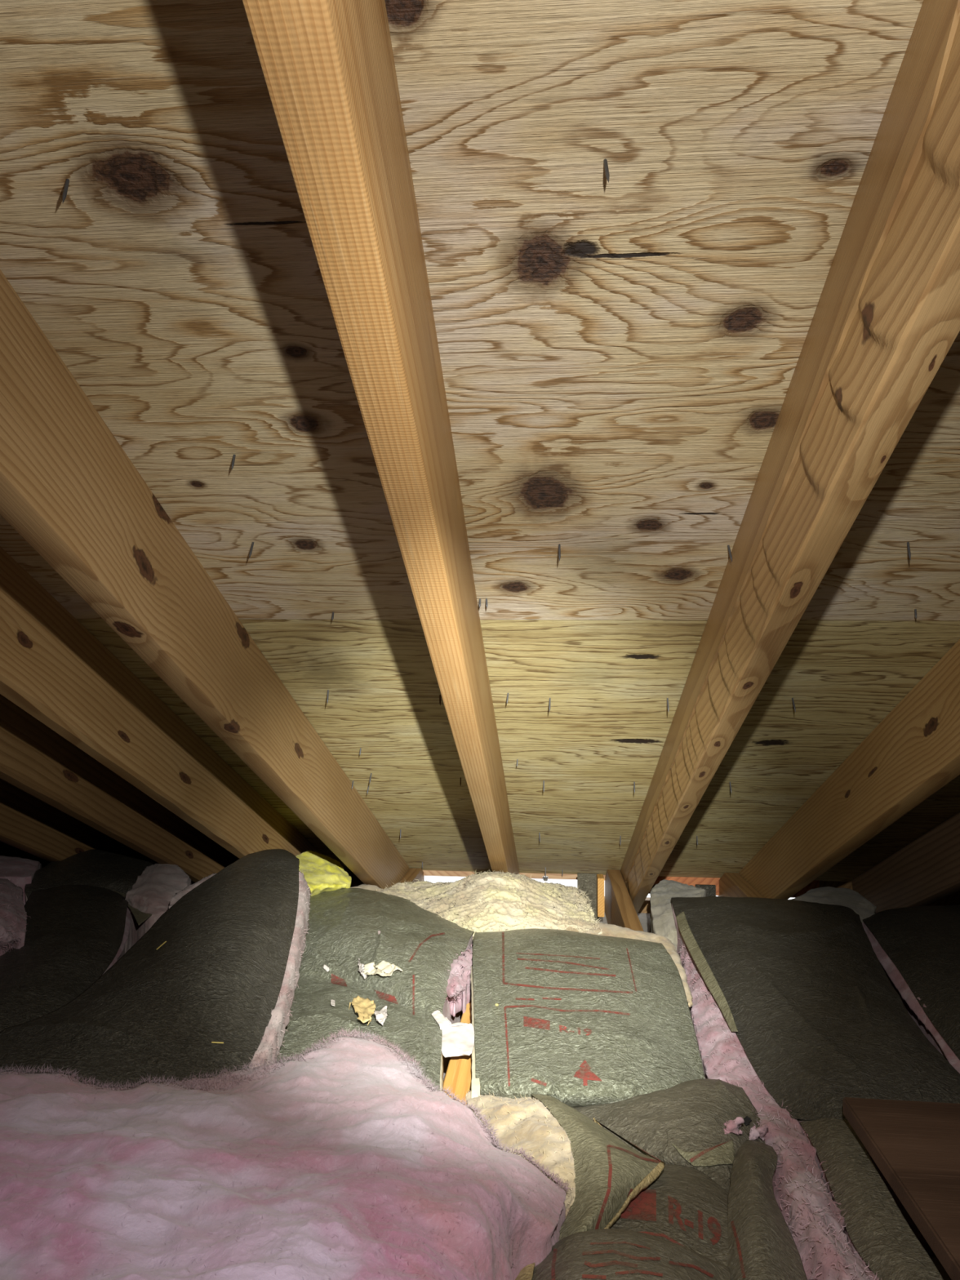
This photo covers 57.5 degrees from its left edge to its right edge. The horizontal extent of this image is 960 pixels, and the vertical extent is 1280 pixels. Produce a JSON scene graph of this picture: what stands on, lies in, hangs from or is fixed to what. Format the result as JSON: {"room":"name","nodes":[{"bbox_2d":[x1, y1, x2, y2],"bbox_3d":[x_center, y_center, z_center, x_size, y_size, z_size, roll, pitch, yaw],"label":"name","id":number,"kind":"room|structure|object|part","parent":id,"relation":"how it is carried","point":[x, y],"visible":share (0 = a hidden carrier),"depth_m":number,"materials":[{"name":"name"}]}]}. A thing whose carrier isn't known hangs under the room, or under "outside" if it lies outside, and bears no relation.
{"room":"attic","nodes":[
{"label":"attic","id":0,"kind":"room"},
{"bbox_2d":[0,0,959,881],"bbox_3d":[0.074,-0.180,0.892,4.840,1.564,3.746,0,-4,5],"label":"ceiling","id":1,"kind":"structure","parent":0,"point":[633,215],"depth_m":0.76,"materials":[{"name":"brown wood"}]},
{"bbox_2d":[0,840,50,867],"bbox_3d":[-1.436,-0.111,0.980,0.038,1.647,3.700,0,-4,5],"label":"rafter","id":2,"kind":"object","parent":1,"relation":"attached to","point":[6,850],"visible":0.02,"depth_m":2.45,"materials":[{"name":"brown wood"}]},
{"bbox_2d":[0,777,146,862],"bbox_3d":[-1.107,-0.110,0.953,0.038,1.647,3.701,0,-4,5],"label":"rafter","id":3,"kind":"object","parent":1,"relation":"attached to","point":[28,824],"visible":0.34,"depth_m":2.02,"materials":[{"name":"brown wood"}]},
{"bbox_2d":[0,693,239,882],"bbox_3d":[-0.828,-0.109,0.930,0.037,1.647,3.700,0,-4,5],"label":"rafter","id":4,"kind":"object","parent":1,"relation":"attached to","point":[37,760],"visible":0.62,"depth_m":1.70,"materials":[{"name":"brown wood"}]},
{"bbox_2d":[0,546,321,858],"bbox_3d":[-0.611,-0.108,0.913,0.037,1.647,3.700,0,-4,5],"label":"rafter","id":5,"kind":"object","parent":1,"relation":"attached to","point":[52,668],"visible":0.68,"depth_m":1.35,"materials":[{"name":"brown wood"}]},
{"bbox_2d":[0,269,409,888],"bbox_3d":[-0.376,-0.107,0.893,0.039,1.648,3.700,0,-4,5],"label":"rafter","id":6,"kind":"object","parent":1,"relation":"attached to","point":[68,487],"visible":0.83,"depth_m":0.93,"materials":[{"name":"brown wood"}]},
{"bbox_2d":[242,0,519,874],"bbox_3d":[-0.043,-0.105,0.866,0.038,1.648,3.700,0,-4,5],"label":"rafter","id":7,"kind":"object","parent":1,"relation":"attached to","point":[328,66],"visible":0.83,"depth_m":0.55,"materials":[{"name":"brown wood"}]},
{"bbox_3d":[0.184,0.340,1.929,2.413,0.012,1.684,0,-26,5],"label":"plywood panel","id":8,"kind":"part","parent":1,"relation":"part of","materials":[{"name":"brown wood"}]},
{"bbox_2d":[542,866,548,880],"bbox_3d":[0.194,0.694,2.594,0.017,0.039,0.017,0,-4,5],"label":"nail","id":9,"kind":"object","parent":1,"relation":"hanging from","point":[545,877],"visible":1,"depth_m":2.59,"materials":[{"name":"silver metal"}]},
{"bbox_2d":[695,884,715,896],"bbox_3d":[0.624,0.728,2.421,0.055,0.100,0.010,0,-4,5],"label":"eave baffle","id":10,"kind":"object","parent":1,"relation":"attached to","point":[711,889],"visible":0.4,"depth_m":2.42,"materials":[{"name":"paper"}]},
{"bbox_2d":[620,0,959,914],"bbox_3d":[0.293,-0.104,0.839,0.037,1.647,3.700,0,-4,5],"label":"rafter","id":11,"kind":"object","parent":1,"relation":"attached to","point":[886,319],"visible":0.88,"depth_m":0.64,"materials":[{"name":"brown wood"}]},
{"bbox_2d":[737,639,959,899],"bbox_3d":[0.633,-0.103,0.811,0.038,1.647,3.701,0,-4,5],"label":"rafter","id":12,"kind":"object","parent":1,"relation":"attached to","point":[913,752],"visible":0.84,"depth_m":1.49,"materials":[{"name":"brown wood"}]},
{"bbox_2d":[851,811,959,912],"bbox_3d":[0.971,-0.101,0.783,0.038,1.647,3.700,0,-4,5],"label":"rafter","id":13,"kind":"object","parent":1,"relation":"attached to","point":[925,871],"visible":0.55,"depth_m":2.11,"materials":[{"name":"brown wood"}]},
{"bbox_2d":[604,896,650,913],"bbox_3d":[0.219,0.824,2.714,4.800,0.058,0.040,0,-4,5],"label":"wall","id":14,"kind":"structure","parent":0,"point":[645,908],"depth_m":2.67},
{"bbox_2d":[191,868,364,887],"bbox_3d":[-1.214,0.749,2.828,1.925,0.110,0.035,0,-4,5],"label":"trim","id":15,"kind":"structure","parent":14,"relation":"attached to","point":[355,882],"depth_m":2.74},
{"bbox_2d":[422,870,605,880],"bbox_3d":[0.075,0.717,2.700,0.665,0.029,0.024,0,-4,5],"label":"trim","id":16,"kind":"structure","parent":14,"relation":"attached to","point":[426,873],"depth_m":2.69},
{"bbox_2d":[648,876,819,897],"bbox_3d":[0.710,0.738,2.647,0.610,0.065,0.024,0,-4,5],"label":"trim","id":17,"kind":"structure","parent":14,"relation":"attached to","point":[686,880],"depth_m":2.64,"materials":[{"name":"brown wood"}]},
{"bbox_2d":[819,880,959,906],"bbox_3d":[1.813,0.761,2.580,1.600,0.110,0.035,0,-4,5],"label":"trim","id":18,"kind":"structure","parent":14,"relation":"attached to","point":[953,899],"depth_m":2.60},
{"bbox_2d":[609,1164,728,1266],"bbox_3d":[0.179,0.574,0.830,0.116,0.101,0.186,-1,-4,16],"label":"insulation batt","id":19,"kind":"object","parent":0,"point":[684,1206],"visible":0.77,"depth_m":0.80,"materials":[{"name":"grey paper"}]},
{"bbox_2d":[599,911,951,1279],"bbox_3d":[0.055,0.716,0.704,4.800,0.020,4.000,0,-4,5],"label":"floor","id":20,"kind":"structure","parent":0,"point":[644,917],"depth_m":2.49,"materials":[{"name":"paint"}]},
{"bbox_2d":[0,875,28,955],"bbox_3d":[-0.980,0.610,1.754,0.162,0.294,0.815,3,-4,-31],"label":"wool wad","id":21,"kind":"object","parent":20,"relation":"on","point":[13,915],"visible":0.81,"depth_m":1.52,"materials":[{"name":"pink fabric"}]},
{"bbox_2d":[0,855,41,904],"bbox_3d":[-1.132,0.643,2.074,0.179,0.265,0.460,3,-4,-29],"label":"wool wad","id":22,"kind":"object","parent":20,"relation":"on","point":[20,870],"visible":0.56,"depth_m":1.96,"materials":[{"name":"pink fabric"}]},
{"bbox_2d":[0,884,151,1031],"bbox_3d":[-0.775,0.632,1.621,0.297,0.236,1.018,1,-4,-15],"label":"insulation batt","id":23,"kind":"object","parent":20,"relation":"on","point":[75,934],"visible":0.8,"depth_m":1.48,"materials":[{"name":"paper"}]},
{"bbox_2d":[25,848,157,902],"bbox_3d":[-0.913,0.648,2.048,0.291,0.256,0.393,1,-4,-8],"label":"insulation batt","id":24,"kind":"object","parent":20,"relation":"on","point":[117,871],"visible":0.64,"depth_m":1.99,"materials":[{"name":"paper"}]},
{"bbox_2d":[0,848,312,1088],"bbox_3d":[-0.440,0.583,1.526,0.449,0.329,1.146,0,-4,5],"label":"insulation batt","id":25,"kind":"object","parent":20,"relation":"on","point":[226,970],"visible":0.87,"depth_m":1.20,"materials":[{"name":"paper"}]},
{"bbox_2d":[124,862,191,953],"bbox_3d":[-0.708,0.644,1.942,0.138,0.254,0.432,2,-4,-18],"label":"wool wad","id":26,"kind":"object","parent":20,"relation":"on","point":[152,893],"visible":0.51,"depth_m":1.82,"materials":[{"name":"pink fabric"}]},
{"bbox_2d":[168,873,216,908],"bbox_3d":[-0.586,0.639,1.946,0.183,0.267,0.550,0,-4,5],"label":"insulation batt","id":27,"kind":"object","parent":20,"relation":"on","point":[178,895],"visible":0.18,"depth_m":1.76,"materials":[{"name":"pink fabric"}]},
{"bbox_2d":[296,850,351,896],"bbox_3d":[-0.368,0.652,2.073,0.135,0.260,0.318,2,-4,-16],"label":"wool wad","id":28,"kind":"object","parent":20,"relation":"on","point":[323,873],"visible":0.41,"depth_m":2.04,"materials":[{"name":"yellow fabric"}]},
{"bbox_2d":[276,888,474,1091],"bbox_3d":[-0.160,0.640,1.652,0.390,0.236,1.293,1,-4,-8],"label":"insulation batt","id":29,"kind":"object","parent":20,"relation":"on","point":[346,926],"visible":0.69,"depth_m":1.45,"materials":[{"name":"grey paper"}]},
{"bbox_2d":[0,1027,573,1279],"bbox_3d":[-0.255,0.458,0.790,0.617,0.179,0.985,3,-4,-36],"label":"insulation batt","id":30,"kind":"object","parent":29,"relation":"on","point":[338,1160],"visible":0.99,"depth_m":0.68,"materials":[{"name":"pink fabric"}]},
{"bbox_2d":[323,964,328,971],"bbox_3d":[-0.265,0.564,1.503,0.016,0.009,0.006,-3,-5,44],"label":"crumb","id":31,"kind":"object","parent":29,"relation":"on","point":[326,968],"visible":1,"depth_m":1.50,"materials":[{"name":"white paper"}]},
{"bbox_2d":[330,999,335,1005],"bbox_3d":[-0.227,0.560,1.350,0.008,0.004,0.031,1,-4,-11],"label":"crumb","id":32,"kind":"object","parent":29,"relation":"on","point":[332,1001],"visible":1,"depth_m":1.35,"materials":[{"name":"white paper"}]},
{"bbox_2d":[348,995,375,1025],"bbox_3d":[-0.173,0.556,1.313,0.037,0.024,0.136,2,-4,-16],"label":"paper scrap","id":33,"kind":"object","parent":29,"relation":"on","point":[365,1008],"visible":1,"depth_m":1.32,"materials":[{"name":"yellow paper"}]},
{"bbox_2d":[357,958,369,978],"bbox_3d":[-0.194,0.545,1.455,0.023,0.023,0.056,2,-4,-25],"label":"paper scrap","id":34,"kind":"object","parent":29,"relation":"on","point":[361,966],"visible":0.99,"depth_m":1.44,"materials":[{"name":"white paper"}]},
{"bbox_2d":[350,884,387,890],"bbox_3d":[-0.266,0.690,2.127,0.122,0.194,0.335,1,-4,-5],"label":"wool wad","id":35,"kind":"object","parent":29,"relation":"on","point":[372,887],"visible":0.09,"depth_m":2.12,"materials":[{"name":"beige fabric"}]},
{"bbox_2d":[373,1005,388,1025],"bbox_3d":[-0.143,0.547,1.274,0.021,0.010,0.076,1,-4,-8],"label":"paper scrap","id":36,"kind":"object","parent":29,"relation":"on","point":[381,1015],"visible":1,"depth_m":1.27,"materials":[{"name":"white paper"}]},
{"bbox_2d":[364,960,403,976],"bbox_3d":[-0.161,0.534,1.419,0.083,0.023,0.025,-3,-5,41],"label":"paper scrap","id":37,"kind":"object","parent":29,"relation":"on","point":[384,968],"visible":1,"depth_m":1.42,"materials":[{"name":"beige paper"}]},
{"bbox_2d":[399,867,424,883],"bbox_3d":[-0.352,0.641,0.763,0.036,0.130,3.941,0,-4,5],"label":"joist","id":38,"kind":"object","parent":20,"relation":"on","point":[413,874],"visible":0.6,"depth_m":2.58,"materials":[{"name":"brown wood"}]},
{"bbox_2d":[431,992,474,1105],"bbox_3d":[-0.075,0.611,0.742,0.088,0.193,3.941,0,-4,5],"label":"joist","id":39,"kind":"object","parent":20,"relation":"on","point":[458,1077],"depth_m":1.21,"materials":[{"name":"brown wood"}]},
{"bbox_3d":[-0.034,0.560,1.245,0.056,0.028,0.118,1,-4,-12],"label":"paper strip","id":40,"kind":"part","parent":39,"relation":"part of","materials":[{"name":"white paper"}]},
{"bbox_2d":[444,944,472,1017],"bbox_3d":[-0.032,0.575,1.549,0.058,0.074,0.408,0,-4,5],"label":"chunk","id":41,"kind":"object","parent":39,"relation":"on","point":[459,986],"visible":0.66,"depth_m":1.42,"materials":[{"name":"pink fabric"}]},
{"bbox_2d":[376,869,602,942],"bbox_3d":[-0.011,0.643,2.021,0.585,0.279,0.674,0,-4,5],"label":"insulation","id":42,"kind":"object","parent":20,"relation":"on","point":[487,901],"visible":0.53,"depth_m":1.81},
{"bbox_2d":[470,922,705,1107],"bbox_3d":[0.167,0.645,1.537,0.404,0.218,0.926,0,-4,5],"label":"insulation batt","id":43,"kind":"object","parent":20,"relation":"on","point":[580,1019],"visible":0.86,"depth_m":1.27,"materials":[{"name":"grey paper"}]},
{"bbox_2d":[573,1078,768,1192],"bbox_3d":[0.228,0.590,1.076,0.252,0.104,0.364,0,-4,5],"label":"insulation batt","id":44,"kind":"object","parent":43,"relation":"on","point":[701,1125],"visible":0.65,"depth_m":0.99,"materials":[{"name":"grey paper"}]},
{"bbox_2d":[727,1140,807,1279],"bbox_3d":[0.263,0.568,0.805,0.071,0.111,0.366,0,-4,15],"label":"insulation batt","id":45,"kind":"object","parent":44,"relation":"on","point":[762,1246],"visible":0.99,"depth_m":0.78,"materials":[{"name":"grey paper"}]},
{"bbox_2d":[577,872,599,921],"bbox_3d":[0.305,0.728,2.463,0.061,0.140,0.012,0,-4,5],"label":"eave baffle","id":46,"kind":"object","parent":20,"relation":"on","point":[587,882],"visible":0.4,"depth_m":2.46,"materials":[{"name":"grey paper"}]},
{"bbox_2d":[515,1228,731,1279],"bbox_3d":[0.113,0.534,0.685,0.184,0.161,0.276,0,-4,5],"label":"insulation batt","id":47,"kind":"object","parent":20,"relation":"on","point":[604,1254],"visible":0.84,"depth_m":0.68,"materials":[{"name":"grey paper"}]},
{"bbox_2d":[465,1090,665,1240],"bbox_3d":[0.076,0.568,0.962,0.160,0.127,0.444,2,-4,-17],"label":"insulation batt","id":48,"kind":"object","parent":47,"relation":"on","point":[605,1174],"visible":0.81,"depth_m":0.87,"materials":[{"name":"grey paper"}]},
{"bbox_2d":[604,869,644,931],"bbox_3d":[0.241,0.633,0.715,0.038,0.150,3.941,0,-4,5],"label":"joist","id":49,"kind":"object","parent":20,"relation":"on","point":[620,909],"visible":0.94,"depth_m":2.27,"materials":[{"name":"brown wood"}]},
{"bbox_2d":[596,874,604,916],"bbox_3d":[0.332,0.704,2.412,0.018,0.103,0.060,0,-4,5],"label":"wood block","id":50,"kind":"object","parent":49,"relation":"attached to","point":[600,878],"visible":1,"depth_m":2.38,"materials":[{"name":"brown wood"}]},
{"bbox_2d":[649,879,706,949],"bbox_3d":[0.475,0.694,2.096,0.149,0.196,0.634,0,-4,13],"label":"wool wad","id":51,"kind":"object","parent":20,"relation":"on","point":[662,923],"visible":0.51,"depth_m":2.04,"materials":[{"name":"grey fabric"}]},
{"bbox_2d":[718,872,763,897],"bbox_3d":[0.579,0.634,0.687,0.038,0.150,3.941,0,-4,5],"label":"joist","id":52,"kind":"object","parent":20,"relation":"on","point":[731,884],"visible":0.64,"depth_m":2.44,"materials":[{"name":"brown wood"}]},
{"bbox_2d":[674,924,881,1279],"bbox_3d":[0.365,0.644,1.325,0.095,0.196,1.387,0,-4,5],"label":"insulation batt","id":53,"kind":"object","parent":20,"relation":"on","point":[815,1224],"visible":0.61,"depth_m":0.94,"materials":[{"name":"pink fabric"}]},
{"bbox_2d":[671,896,959,1254],"bbox_3d":[0.565,0.649,1.631,0.431,0.229,1.259,0,-4,15],"label":"insulation batt","id":54,"kind":"object","parent":20,"relation":"on","point":[808,999],"visible":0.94,"depth_m":1.30,"materials":[{"name":"paper"}]},
{"bbox_2d":[842,1097,959,1279],"bbox_3d":[0.686,0.510,0.612,0.620,0.020,0.720,0,-4,6],"label":"plank","id":55,"kind":"object","parent":54,"relation":"on","point":[915,1145],"visible":1,"depth_m":0.87,"materials":[{"name":"brown wood"}]},
{"bbox_2d":[791,886,876,923],"bbox_3d":[0.822,0.691,2.055,0.202,0.202,0.483,-1,-4,24],"label":"wool wad","id":56,"kind":"object","parent":20,"relation":"on","point":[846,897],"visible":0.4,"depth_m":2.01,"materials":[{"name":"grey fabric"}]},
{"bbox_2d":[797,1118,943,1279],"bbox_3d":[0.393,0.633,0.902,0.067,0.166,0.517,0,-4,9],"label":"insulation batt","id":57,"kind":"object","parent":20,"relation":"on","point":[876,1227],"visible":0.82,"depth_m":0.85,"materials":[{"name":"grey paper"}]},
{"bbox_2d":[862,905,959,1073],"bbox_3d":[0.873,0.660,1.644,0.308,0.213,1.263,-1,-4,23],"label":"insulation batt","id":58,"kind":"object","parent":20,"relation":"on","point":[917,948],"visible":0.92,"depth_m":1.51,"materials":[{"name":"paper"}]}
]}

